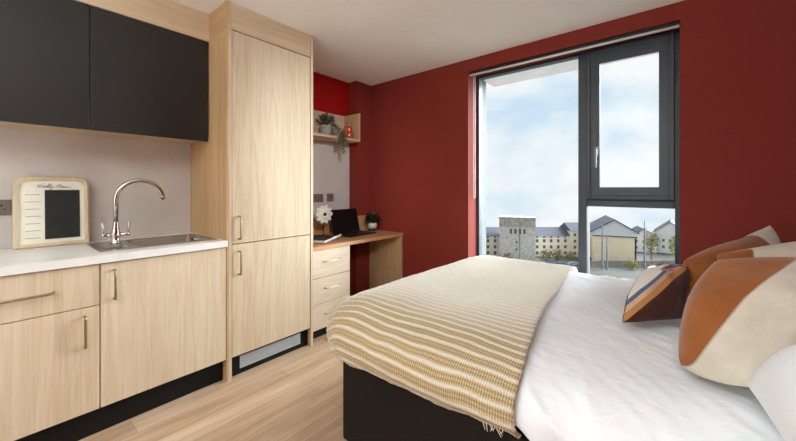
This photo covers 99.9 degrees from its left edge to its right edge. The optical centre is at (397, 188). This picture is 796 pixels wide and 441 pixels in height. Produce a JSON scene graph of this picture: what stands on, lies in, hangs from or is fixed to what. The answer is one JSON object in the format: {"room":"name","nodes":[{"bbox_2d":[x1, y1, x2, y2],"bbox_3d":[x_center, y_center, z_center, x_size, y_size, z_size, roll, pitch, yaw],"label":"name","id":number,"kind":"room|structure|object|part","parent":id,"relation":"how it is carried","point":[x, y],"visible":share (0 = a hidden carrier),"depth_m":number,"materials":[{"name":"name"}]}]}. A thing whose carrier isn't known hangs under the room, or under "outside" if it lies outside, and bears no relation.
{"room":"studio apartment","nodes":[
{"label":"studio apartment","id":0,"kind":"room"},
{"bbox_2d":[0,127,190,248],"bbox_3d":[-2.655,0.018,1.258,0.053,2.443,3.344,0,0,40],"label":"wall","id":1,"kind":"structure","parent":0,"point":[105,162],"depth_m":2.17,"materials":[{"name":"grey paint"}]},
{"bbox_2d":[0,200,10,215],"bbox_3d":[-2.174,0.105,1.788,0.011,0.086,0.138,0,0,40],"label":"wall socket","id":2,"kind":"object","parent":1,"relation":"attached to","point":[5,205],"visible":1,"depth_m":1.82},
{"bbox_2d":[0,0,88,133],"bbox_3d":[-2.020,-0.666,1.715,0.340,0.688,0.604,0,0,40],"label":"upper cabinet","id":3,"kind":"object","parent":1,"relation":"attached to","point":[44,44],"visible":1,"depth_m":1.71,"materials":[{"name":"black wood"}]},
{"bbox_2d":[80,6,207,143],"bbox_3d":[-1.633,-0.666,2.182,0.340,0.688,0.604,0,0,40],"label":"upper cabinet","id":4,"kind":"object","parent":1,"relation":"attached to","point":[147,81],"visible":0.93,"depth_m":2.04,"materials":[{"name":"black wood"}]},
{"bbox_2d":[79,334,346,440],"bbox_3d":[-0.695,1.270,0.785,3.873,0.060,5.320,0,0,40],"label":"floor","id":5,"kind":"structure","parent":0,"point":[296,395],"depth_m":1.87,"materials":[{"name":"brown wood"}]},
{"bbox_2d":[0,264,98,440],"bbox_3d":[-1.878,0.736,1.600,0.586,0.724,0.603,0,0,40],"label":"base cabinet","id":6,"kind":"object","parent":5,"relation":"on","point":[49,319],"visible":0.95,"depth_m":1.53,"materials":[{"name":"brown wood"}]},
{"bbox_3d":[-1.630,0.481,1.469,0.038,0.012,0.179,0,0,40],"label":"handle","id":7,"kind":"part","parent":6,"relation":"part of","materials":[{"name":"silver metal"}]},
{"bbox_3d":[-1.688,0.478,1.443,0.020,0.201,0.600,0,0,40],"label":"drawer","id":8,"kind":"part","parent":6,"relation":"part of","materials":[{"name":"brown wood"}]},
{"bbox_3d":[-1.510,0.695,1.614,0.037,0.157,0.012,0,0,40],"label":"handle","id":9,"kind":"part","parent":6,"relation":"part of","materials":[{"name":"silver metal"}]},
{"bbox_2d":[0,232,227,275],"bbox_3d":[-1.722,0.352,1.848,0.630,0.040,1.244,0,0,40],"label":"countertop","id":10,"kind":"structure","parent":6,"relation":"on","point":[19,261],"depth_m":1.70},
{"bbox_2d":[12,176,89,249],"bbox_3d":[-1.986,0.133,1.926,0.060,0.397,0.306,0,0,40],"label":"menu board","id":11,"kind":"object","parent":10,"relation":"on","point":[47,211],"visible":1,"depth_m":1.92,"materials":[{"name":"brown wood"}]},
{"bbox_3d":[-1.959,0.149,1.955,0.002,0.280,0.145,-7,-4,40],"label":"chalk panel","id":12,"kind":"part","parent":11,"relation":"part of","materials":[{"name":"black paint"}]},
{"bbox_2d":[101,179,164,243],"bbox_3d":[-1.626,0.134,2.066,0.316,0.389,0.052,0,0,-41],"label":"mixer tap","id":13,"kind":"object","parent":10,"relation":"on","point":[115,234],"visible":1,"depth_m":2.01,"materials":[{"name":"silver metal"}]},
{"bbox_3d":[-1.721,0.245,1.974,0.026,0.091,0.055,0,0,40],"label":"lever","id":14,"kind":"part","parent":13,"relation":"part of","materials":[{"name":"silver metal"}]},
{"bbox_3d":[-1.666,0.245,2.039,0.026,0.091,0.055,0,0,40],"label":"lever","id":15,"kind":"part","parent":13,"relation":"part of","materials":[{"name":"silver metal"}]},
{"bbox_3d":[-1.610,0.073,2.089,0.261,0.269,0.027,0,0,-45],"label":"spout","id":16,"kind":"part","parent":13,"relation":"part of","materials":[{"name":"silver metal"}]},
{"bbox_2d":[87,233,216,251],"bbox_3d":[-1.510,0.403,2.079,0.400,0.152,0.580,0,0,40],"label":"sink","id":17,"kind":"object","parent":10,"relation":"in","point":[185,238],"visible":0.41,"depth_m":2.13,"materials":[{"name":"metal"}]},
{"bbox_3d":[-1.469,0.403,2.136,0.320,0.150,0.380,0,0,40],"label":"bowl","id":18,"kind":"part","parent":17,"relation":"part of","materials":[{"name":"metal"}]},
{"bbox_2d":[15,362,221,440],"bbox_3d":[-1.530,1.169,1.706,0.017,0.141,1.210,0,0,40],"label":"kickboard","id":19,"kind":"object","parent":5,"relation":"on","point":[80,427],"visible":0.67,"depth_m":1.79,"materials":[{"name":"black laminate"}]},
{"bbox_2d":[99,247,225,406],"bbox_3d":[-1.490,0.736,2.067,0.586,0.724,0.607,0,0,40],"label":"base cabinet","id":20,"kind":"object","parent":5,"relation":"on","point":[162,319],"visible":0.91,"depth_m":1.86,"materials":[{"name":"brown wood"}]},
{"bbox_3d":[-1.439,0.489,1.700,0.037,0.157,0.012,0,0,40],"label":"handle","id":21,"kind":"part","parent":20,"relation":"part of","materials":[{"name":"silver metal"}]},
{"bbox_2d":[191,0,312,381],"bbox_3d":[-1.107,0.019,2.575,0.646,2.442,0.661,0,0,40],"label":"tall cabinet","id":22,"kind":"object","parent":5,"relation":"on","point":[252,178],"visible":0.98,"depth_m":2.33,"materials":[{"name":"brown wood"}]},
{"bbox_3d":[-1.320,0.019,2.344,0.613,2.442,0.030,0,0,40],"label":"panel","id":23,"kind":"part","parent":22,"relation":"part of","materials":[{"name":"brown wood"}]},
{"bbox_3d":[-1.331,-1.112,2.332,0.613,0.180,0.002,0,0,40],"label":"cornice","id":24,"kind":"part","parent":22,"relation":"part of","materials":[{"name":"brown wood"}]},
{"bbox_3d":[-1.033,0.489,2.189,0.037,0.161,0.012,0,0,40],"label":"handle","id":25,"kind":"part","parent":22,"relation":"part of","materials":[{"name":"silver metal"}]},
{"bbox_3d":[-1.033,0.258,2.189,0.037,0.159,0.012,0,0,40],"label":"handle","id":26,"kind":"part","parent":22,"relation":"part of","materials":[{"name":"silver metal"}]},
{"bbox_2d":[240,333,299,367],"bbox_3d":[-0.909,1.164,2.416,0.006,0.080,0.466,0,0,40],"label":"vent grille","id":27,"kind":"object","parent":22,"relation":"attached to","point":[248,359],"depth_m":2.40,"materials":[{"name":"grey metal"}]},
{"bbox_3d":[-0.892,0.733,2.404,0.024,0.731,0.602,0,0,40],"label":"door","id":28,"kind":"part","parent":22,"relation":"part of","materials":[{"name":"brown wood"}]},
{"bbox_3d":[-0.892,-0.332,2.404,0.024,1.385,0.602,0,0,40],"label":"door","id":29,"kind":"part","parent":22,"relation":"part of","materials":[{"name":"brown wood"}]},
{"bbox_3d":[-0.915,0.019,2.832,0.613,2.442,0.020,0,0,40],"label":"panel","id":30,"kind":"part","parent":22,"relation":"part of","materials":[{"name":"brown wood"}]},
{"bbox_2d":[313,245,349,338],"bbox_3d":[-0.782,0.877,3.028,0.595,0.725,0.444,0,0,40],"label":"drawer pedestal","id":31,"kind":"object","parent":5,"relation":"on","point":[331,267],"visible":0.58,"depth_m":2.84,"materials":[{"name":"brown wood"}]},
{"bbox_3d":[-0.585,1.065,2.865,0.020,0.209,0.444,0,0,40],"label":"drawer","id":32,"kind":"part","parent":31,"relation":"part of","materials":[{"name":"brown wood"}]},
{"bbox_3d":[-0.585,0.852,2.865,0.020,0.211,0.444,0,0,40],"label":"drawer","id":33,"kind":"part","parent":31,"relation":"part of","materials":[{"name":"brown wood"}]},
{"bbox_3d":[-0.585,0.629,2.865,0.020,0.226,0.444,0,0,40],"label":"drawer","id":34,"kind":"part","parent":31,"relation":"part of","materials":[{"name":"brown wood"}]},
{"bbox_2d":[313,215,402,288],"bbox_3d":[-0.559,0.775,3.336,0.598,0.930,1.206,0,0,40],"label":"desk","id":35,"kind":"object","parent":5,"relation":"on","point":[385,247],"visible":0.44,"depth_m":3.66,"materials":[{"name":"brown wood"}]},
{"bbox_2d":[315,204,332,234],"bbox_3d":[-0.719,0.318,3.236,0.192,0.322,0.070,0,0,-42],"label":"flower ornament","id":36,"kind":"object","parent":35,"relation":"on","point":[323,214],"visible":0.96,"depth_m":3.21,"materials":[{"name":"metal"}]},
{"bbox_2d":[313,235,336,243],"bbox_3d":[-0.712,0.463,3.054,0.220,0.030,0.300,0,0,10],"label":"book","id":37,"kind":"object","parent":35,"relation":"on","point":[323,239],"visible":0.66,"depth_m":2.98,"materials":[{"name":"white paper"}]},
{"bbox_2d":[331,208,375,236],"bbox_3d":[-0.469,0.351,3.494,0.295,0.255,0.390,0,0,37],"label":"laptop","id":38,"kind":"object","parent":35,"relation":"on","point":[344,222],"visible":0.92,"depth_m":3.53,"materials":[{"name":"black plastic"}]},
{"bbox_3d":[-0.562,0.343,3.564,0.008,0.245,0.390,-16,-10,36],"label":"screen lid","id":39,"kind":"part","parent":38,"relation":"part of","materials":[{"name":"black plastic"}]},
{"bbox_2d":[365,211,380,230],"bbox_3d":[-0.290,0.369,3.771,0.216,0.219,0.209,0,0,-5],"label":"potted plant","id":40,"kind":"object","parent":35,"relation":"on","point":[372,226],"visible":1,"depth_m":3.73,"materials":[{"name":"green plant"}]},
{"bbox_3d":[-0.289,0.418,3.769,0.108,0.062,0.108,0,0,40],"label":"pot","id":41,"kind":"part","parent":40,"relation":"part of","materials":[{"name":"white ceramic"}]},
{"bbox_3d":[-0.143,0.877,3.754,0.480,0.726,0.026,0,0,40],"label":"panel","id":42,"kind":"part","parent":35,"relation":"part of","materials":[{"name":"brown wood"}]},
{"bbox_2d":[343,361,529,440],"bbox_3d":[0.998,0.730,1.569,2.050,1.020,1.550,0,0,40],"label":"bed","id":43,"kind":"object","parent":5,"relation":"on","point":[374,408],"visible":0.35,"depth_m":1.43,"materials":[{"name":"black fabric"}]},
{"bbox_2d":[514,271,783,440],"bbox_3d":[1.040,0.728,1.546,1.835,0.349,1.767,0,0,40],"label":"duvet","id":44,"kind":"object","parent":43,"relation":"on","point":[589,374],"visible":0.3,"depth_m":1.00,"materials":[{"name":"white fabric"}]},
{"bbox_2d":[326,255,577,439],"bbox_3d":[0.426,0.659,2.029,1.030,0.263,1.874,0,0,33],"label":"throw blanket","id":45,"kind":"object","parent":44,"relation":"on","point":[458,336],"visible":1,"depth_m":1.37,"materials":[{"name":"beige fabric"}]},
{"bbox_2d":[622,264,688,321],"bbox_3d":[1.107,0.436,1.427,0.513,0.184,0.182,0,0,-44],"label":"cushion","id":46,"kind":"object","parent":44,"relation":"on","point":[660,292],"visible":1,"depth_m":1.36,"materials":[{"name":"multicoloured fabric"}]},
{"bbox_3d":[1.108,0.443,1.426,0.522,0.172,0.171,0,0,-40],"label":"panel","id":47,"kind":"part","parent":46,"relation":"part of","materials":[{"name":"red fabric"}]},
{"bbox_2d":[683,225,780,300],"bbox_3d":[1.579,0.360,1.563,0.587,0.350,0.216,0,0,-8],"label":"cushion","id":48,"kind":"object","parent":44,"relation":"on","point":[697,264],"visible":0.3,"depth_m":1.55,"materials":[{"name":"orange fabric"}]},
{"bbox_2d":[678,257,795,386],"bbox_3d":[1.201,0.377,1.003,0.679,0.316,0.363,0,0,14],"label":"cushion","id":49,"kind":"object","parent":44,"relation":"on","point":[739,313],"visible":0.89,"depth_m":0.99,"materials":[{"name":"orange fabric"}]},
{"bbox_2d":[717,241,795,260],"bbox_3d":[1.512,0.355,1.283,0.576,0.363,0.226,0,0,12],"label":"cushion","id":50,"kind":"object","parent":44,"relation":"on","point":[788,249],"visible":0.13,"depth_m":1.33,"materials":[{"name":"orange fabric"}]},
{"bbox_2d":[748,344,795,440],"bbox_3d":[1.017,0.386,0.559,0.535,0.301,0.459,0,0,37],"label":"pillow","id":51,"kind":"object","parent":44,"relation":"on","point":[773,383],"visible":1,"depth_m":0.72,"materials":[{"name":"white fabric"}]},
{"bbox_2d":[313,72,348,115],"bbox_3d":[-2.147,0.018,1.990,0.100,2.443,5.320,0,0,40],"label":"wall","id":52,"kind":"structure","parent":0,"point":[330,95],"depth_m":3.62,"materials":[{"name":"red paint"}]},
{"bbox_2d":[313,140,348,217],"bbox_3d":[-0.869,-0.094,3.441,0.011,0.808,0.972,0,0,40],"label":"panel","id":53,"kind":"object","parent":52,"relation":"attached to","point":[330,164],"visible":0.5,"depth_m":3.61,"materials":[{"name":"grey paint"}]},
{"bbox_2d":[313,194,322,201],"bbox_3d":[-0.831,0.102,3.469,0.011,0.085,0.140,0,0,40],"label":"wall socket","id":54,"kind":"object","parent":53,"relation":"attached to","point":[316,197],"visible":0.9,"depth_m":3.47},
{"bbox_2d":[327,194,333,201],"bbox_3d":[-0.728,0.100,3.594,0.011,0.085,0.090,0,0,40],"label":"wall socket","id":55,"kind":"object","parent":53,"relation":"attached to","point":[330,197],"visible":1,"depth_m":3.59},
{"bbox_2d":[313,110,359,143],"bbox_3d":[-0.795,-0.651,3.337,0.257,0.307,0.908,0,0,40],"label":"wall shelf","id":56,"kind":"object","parent":52,"relation":"attached to","point":[354,119],"visible":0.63,"depth_m":3.60,"materials":[{"name":"brown wood"}]},
{"bbox_3d":[-0.893,-0.666,3.408,0.015,0.278,0.890,0,0,40],"label":"panel","id":57,"kind":"part","parent":56,"relation":"part of","materials":[{"name":"brown wood"}]},
{"bbox_2d":[315,112,348,152],"bbox_3d":[-0.692,-0.564,3.425,0.367,0.429,0.232,0,0,14],"label":"trailing plant","id":58,"kind":"object","parent":56,"relation":"on","point":[326,128],"visible":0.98,"depth_m":3.38,"materials":[{"name":"green plant"}]},
{"bbox_3d":[-0.736,-0.585,3.426,0.128,0.114,0.128,0,0,40],"label":"pot","id":59,"kind":"part","parent":58,"relation":"part of","materials":[{"name":"white ceramic"}]},
{"bbox_2d":[342,126,348,136],"bbox_3d":[-0.557,-0.590,3.485,0.085,0.125,0.085,0,0,40],"label":"ornament","id":60,"kind":"object","parent":56,"relation":"on","point":[344,130],"visible":0.71,"depth_m":3.46,"materials":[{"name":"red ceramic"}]},
{"bbox_2d":[346,122,353,137],"bbox_3d":[-0.528,-0.620,3.591,0.118,0.185,0.118,0,0,40],"label":"ornament","id":61,"kind":"object","parent":56,"relation":"on","point":[349,128],"visible":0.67,"depth_m":3.56,"materials":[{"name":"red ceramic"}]},
{"bbox_3d":[-0.510,-0.651,3.680,0.257,0.307,0.018,0,0,40],"label":"panel","id":62,"kind":"part","parent":56,"relation":"part of","materials":[{"name":"brown wood"}]},
{"bbox_2d":[349,81,370,295],"bbox_3d":[-0.438,0.018,3.873,0.123,2.443,0.240,0,0,40],"label":"wall pier","id":63,"kind":"object","parent":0,"point":[359,93],"visible":0.64,"depth_m":3.80,"materials":[{"name":"red paint"}]},
{"bbox_2d":[172,0,683,85],"bbox_3d":[-0.583,-1.253,0.920,3.873,0.100,5.670,0,0,40],"label":"ceiling","id":64,"kind":"structure","parent":0,"point":[369,42],"depth_m":2.46,"materials":[{"name":"paint"}]},
{"bbox_2d":[74,0,208,41],"bbox_3d":[-1.702,-1.107,1.848,0.020,0.190,1.219,0,0,40],"label":"fascia","id":65,"kind":"object","parent":64,"relation":"attached to","point":[170,15],"visible":1,"depth_m":2.11,"materials":[{"name":"brown wood"}]},
{"bbox_2d":[371,0,795,277],"bbox_3d":[1.116,0.049,2.966,3.873,2.503,0.350,0,0,40],"label":"wall","id":66,"kind":"structure","parent":0,"point":[738,57],"depth_m":2.12,"materials":[{"name":"red paint"}]},
{"bbox_2d":[477,30,679,273],"bbox_3d":[1.459,-0.139,2.906,1.512,1.958,0.464,0,0,40],"label":"window","id":67,"kind":"structure","parent":66,"relation":"in","point":[667,44],"depth_m":2.59,"materials":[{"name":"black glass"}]},
{"bbox_2d":[469,21,678,198],"bbox_3d":[1.274,-0.491,2.683,1.505,1.190,0.091,0,0,40],"label":"roller blind","id":68,"kind":"object","parent":67,"relation":"attached to","point":[670,26],"visible":1,"depth_m":2.57,"materials":[{"name":"white fabric"}]},
{"bbox_3d":[0.725,-0.481,3.174,0.006,1.168,0.037,0,0,40],"label":"bead chain","id":69,"kind":"part","parent":68,"relation":"part of","materials":[{"name":"white plastic"}]},
{"bbox_3d":[1.252,-1.056,2.655,1.502,0.019,0.019,0,0,40],"label":"rail","id":70,"kind":"part","parent":68,"relation":"part of","materials":[{"name":"white metal"}]},
{"bbox_3d":[1.523,-0.237,2.578,0.028,0.165,0.040,0,0,40],"label":"handle","id":71,"kind":"part","parent":67,"relation":"part of","materials":[{"name":"silver metal"}]},
{"bbox_3d":[1.717,-0.499,2.497,0.557,1.190,0.096,0,0,40],"label":"sash","id":72,"kind":"part","parent":67,"relation":"part of","materials":[{"name":"grey metal"}]},
{"label":"outside","id":73,"kind":"structure","parent":0,"visible":0},
{"bbox_2d":[498,252,674,278],"bbox_3d":[100.000,30.690,112.500,320.000,0.300,185.000,0,0,0],"label":"ground","id":74,"kind":"structure","parent":73,"point":[618,272],"depth_m":127.28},
{"bbox_2d":[500,252,513,258],"bbox_3d":[44.668,28.337,136.957,6.005,4.422,6.175,0,0,0],"label":"bush","id":75,"kind":"object","parent":74,"relation":"on","point":[504,255],"visible":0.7,"depth_m":136.54,"materials":[{"name":"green plant"}]},
{"bbox_2d":[499,215,535,260],"bbox_3d":[51.415,21.390,144.471,14.800,18.300,8.600,0,0,19],"label":"stone tower","id":76,"kind":"structure","parent":74,"relation":"on","point":[516,233],"depth_m":140.61,"materials":[{"name":"grey stone"}]},
{"bbox_2d":[486,227,569,255],"bbox_3d":[55.800,24.240,155.000,42.400,12.600,11.000,0,0,0],"label":"building","id":77,"kind":"structure","parent":74,"relation":"on","point":[546,238],"depth_m":150.01,"materials":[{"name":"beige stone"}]},
{"bbox_2d":[539,250,556,262],"bbox_3d":[60.242,27.460,134.624,6.468,6.176,7.115,0,0,0],"label":"bush","id":78,"kind":"object","parent":74,"relation":"on","point":[549,256],"visible":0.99,"depth_m":134.40,"materials":[{"name":"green plant"}]},
{"bbox_2d":[550,248,564,260],"bbox_3d":[66.337,27.714,140.134,6.602,5.667,6.147,0,0,0],"label":"bush","id":79,"kind":"object","parent":74,"relation":"on","point":[559,252],"visible":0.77,"depth_m":139.45,"materials":[{"name":"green plant"}]},
{"bbox_2d":[565,251,577,261],"bbox_3d":[71.480,28.201,138.241,5.296,4.752,5.647,0,0,0],"label":"bush","id":80,"kind":"object","parent":74,"relation":"on","point":[571,252],"visible":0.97,"depth_m":137.44,"materials":[{"name":"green plant"}]},
{"bbox_2d":[566,261,577,265],"bbox_3d":[69.000,29.786,132.000,4.300,1.492,1.740,0,0,-9],"label":"parked car","id":81,"kind":"object","parent":74,"relation":"on","point":[570,263],"visible":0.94,"depth_m":131.26,"materials":[{"name":"paint"}]},
{"bbox_2d":[560,222,592,256],"bbox_3d":[85.700,23.140,154.500,17.800,14.800,12.000,0,0,0],"label":"stepped building","id":82,"kind":"structure","parent":74,"relation":"on","point":[571,227],"depth_m":148.99,"materials":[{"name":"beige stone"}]},
{"bbox_2d":[601,222,602,268],"bbox_3d":[77.000,21.540,126.000,1.600,18.000,0.637,0,0,0],"label":"pole","id":83,"kind":"object","parent":74,"relation":"on","point":[602,222],"visible":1,"depth_m":125.80,"materials":[{"name":"grey metal"}]},
{"bbox_2d":[606,236,608,269],"bbox_3d":[78.800,24.290,126.000,1.000,12.500,0.637,0,0,0],"label":"pole","id":84,"kind":"object","parent":74,"relation":"on","point":[606,236],"visible":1,"depth_m":125.84,"materials":[{"name":"grey metal"}]},
{"bbox_2d":[590,215,639,259],"bbox_3d":[91.688,21.490,144.871,17.000,18.100,23.100,0,0,24],"label":"gabled house","id":85,"kind":"structure","parent":74,"relation":"on","point":[621,237],"depth_m":135.26,"materials":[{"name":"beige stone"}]},
{"bbox_2d":[590,260,674,266],"bbox_3d":[99.750,29.240,129.300,50.500,2.600,0.600,0,0,0],"label":"wall","id":86,"kind":"structure","parent":74,"relation":"on","point":[593,263],"depth_m":129.00,"materials":[{"name":"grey stone"}]},
{"bbox_2d":[626,262,639,268],"bbox_3d":[88.615,29.062,125.946,4.299,2.975,4.294,0,0,0],"label":"bush","id":87,"kind":"object","parent":74,"relation":"on","point":[631,264],"visible":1,"depth_m":125.46,"materials":[{"name":"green plant"}]},
{"bbox_2d":[631,226,656,252],"bbox_3d":[120.490,24.940,166.231,11.200,11.200,15.000,0,0,25],"label":"house","id":88,"kind":"structure","parent":74,"relation":"on","point":[639,241],"depth_m":160.27,"materials":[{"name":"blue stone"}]},
{"bbox_2d":[641,221,647,268],"bbox_3d":[93.600,21.440,127.000,2.200,18.200,0.637,0,0,0],"label":"pole","id":89,"kind":"object","parent":74,"relation":"on","point":[644,228],"visible":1,"depth_m":126.81,"materials":[{"name":"grey metal"}]},
{"bbox_2d":[643,231,660,259],"bbox_3d":[105.893,24.245,140.014,6.177,12.602,6.135,0,0,0],"label":"street tree","id":90,"kind":"object","parent":74,"relation":"on","point":[652,240],"visible":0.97,"depth_m":139.69,"materials":[{"name":"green plant"}]},
{"bbox_2d":[653,219,674,253],"bbox_3d":[132.881,23.040,163.038,13.200,15.000,19.000,0,0,40],"label":"house","id":91,"kind":"structure","parent":74,"relation":"on","point":[665,230],"depth_m":157.40,"materials":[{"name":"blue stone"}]},
{"bbox_2d":[667,236,674,254],"bbox_3d":[110.502,24.685,133.065,5.194,11.723,5.429,0,0,0],"label":"street tree","id":92,"kind":"object","parent":74,"relation":"on","point":[673,237],"visible":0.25,"depth_m":133.39,"materials":[{"name":"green plant"}]}
]}

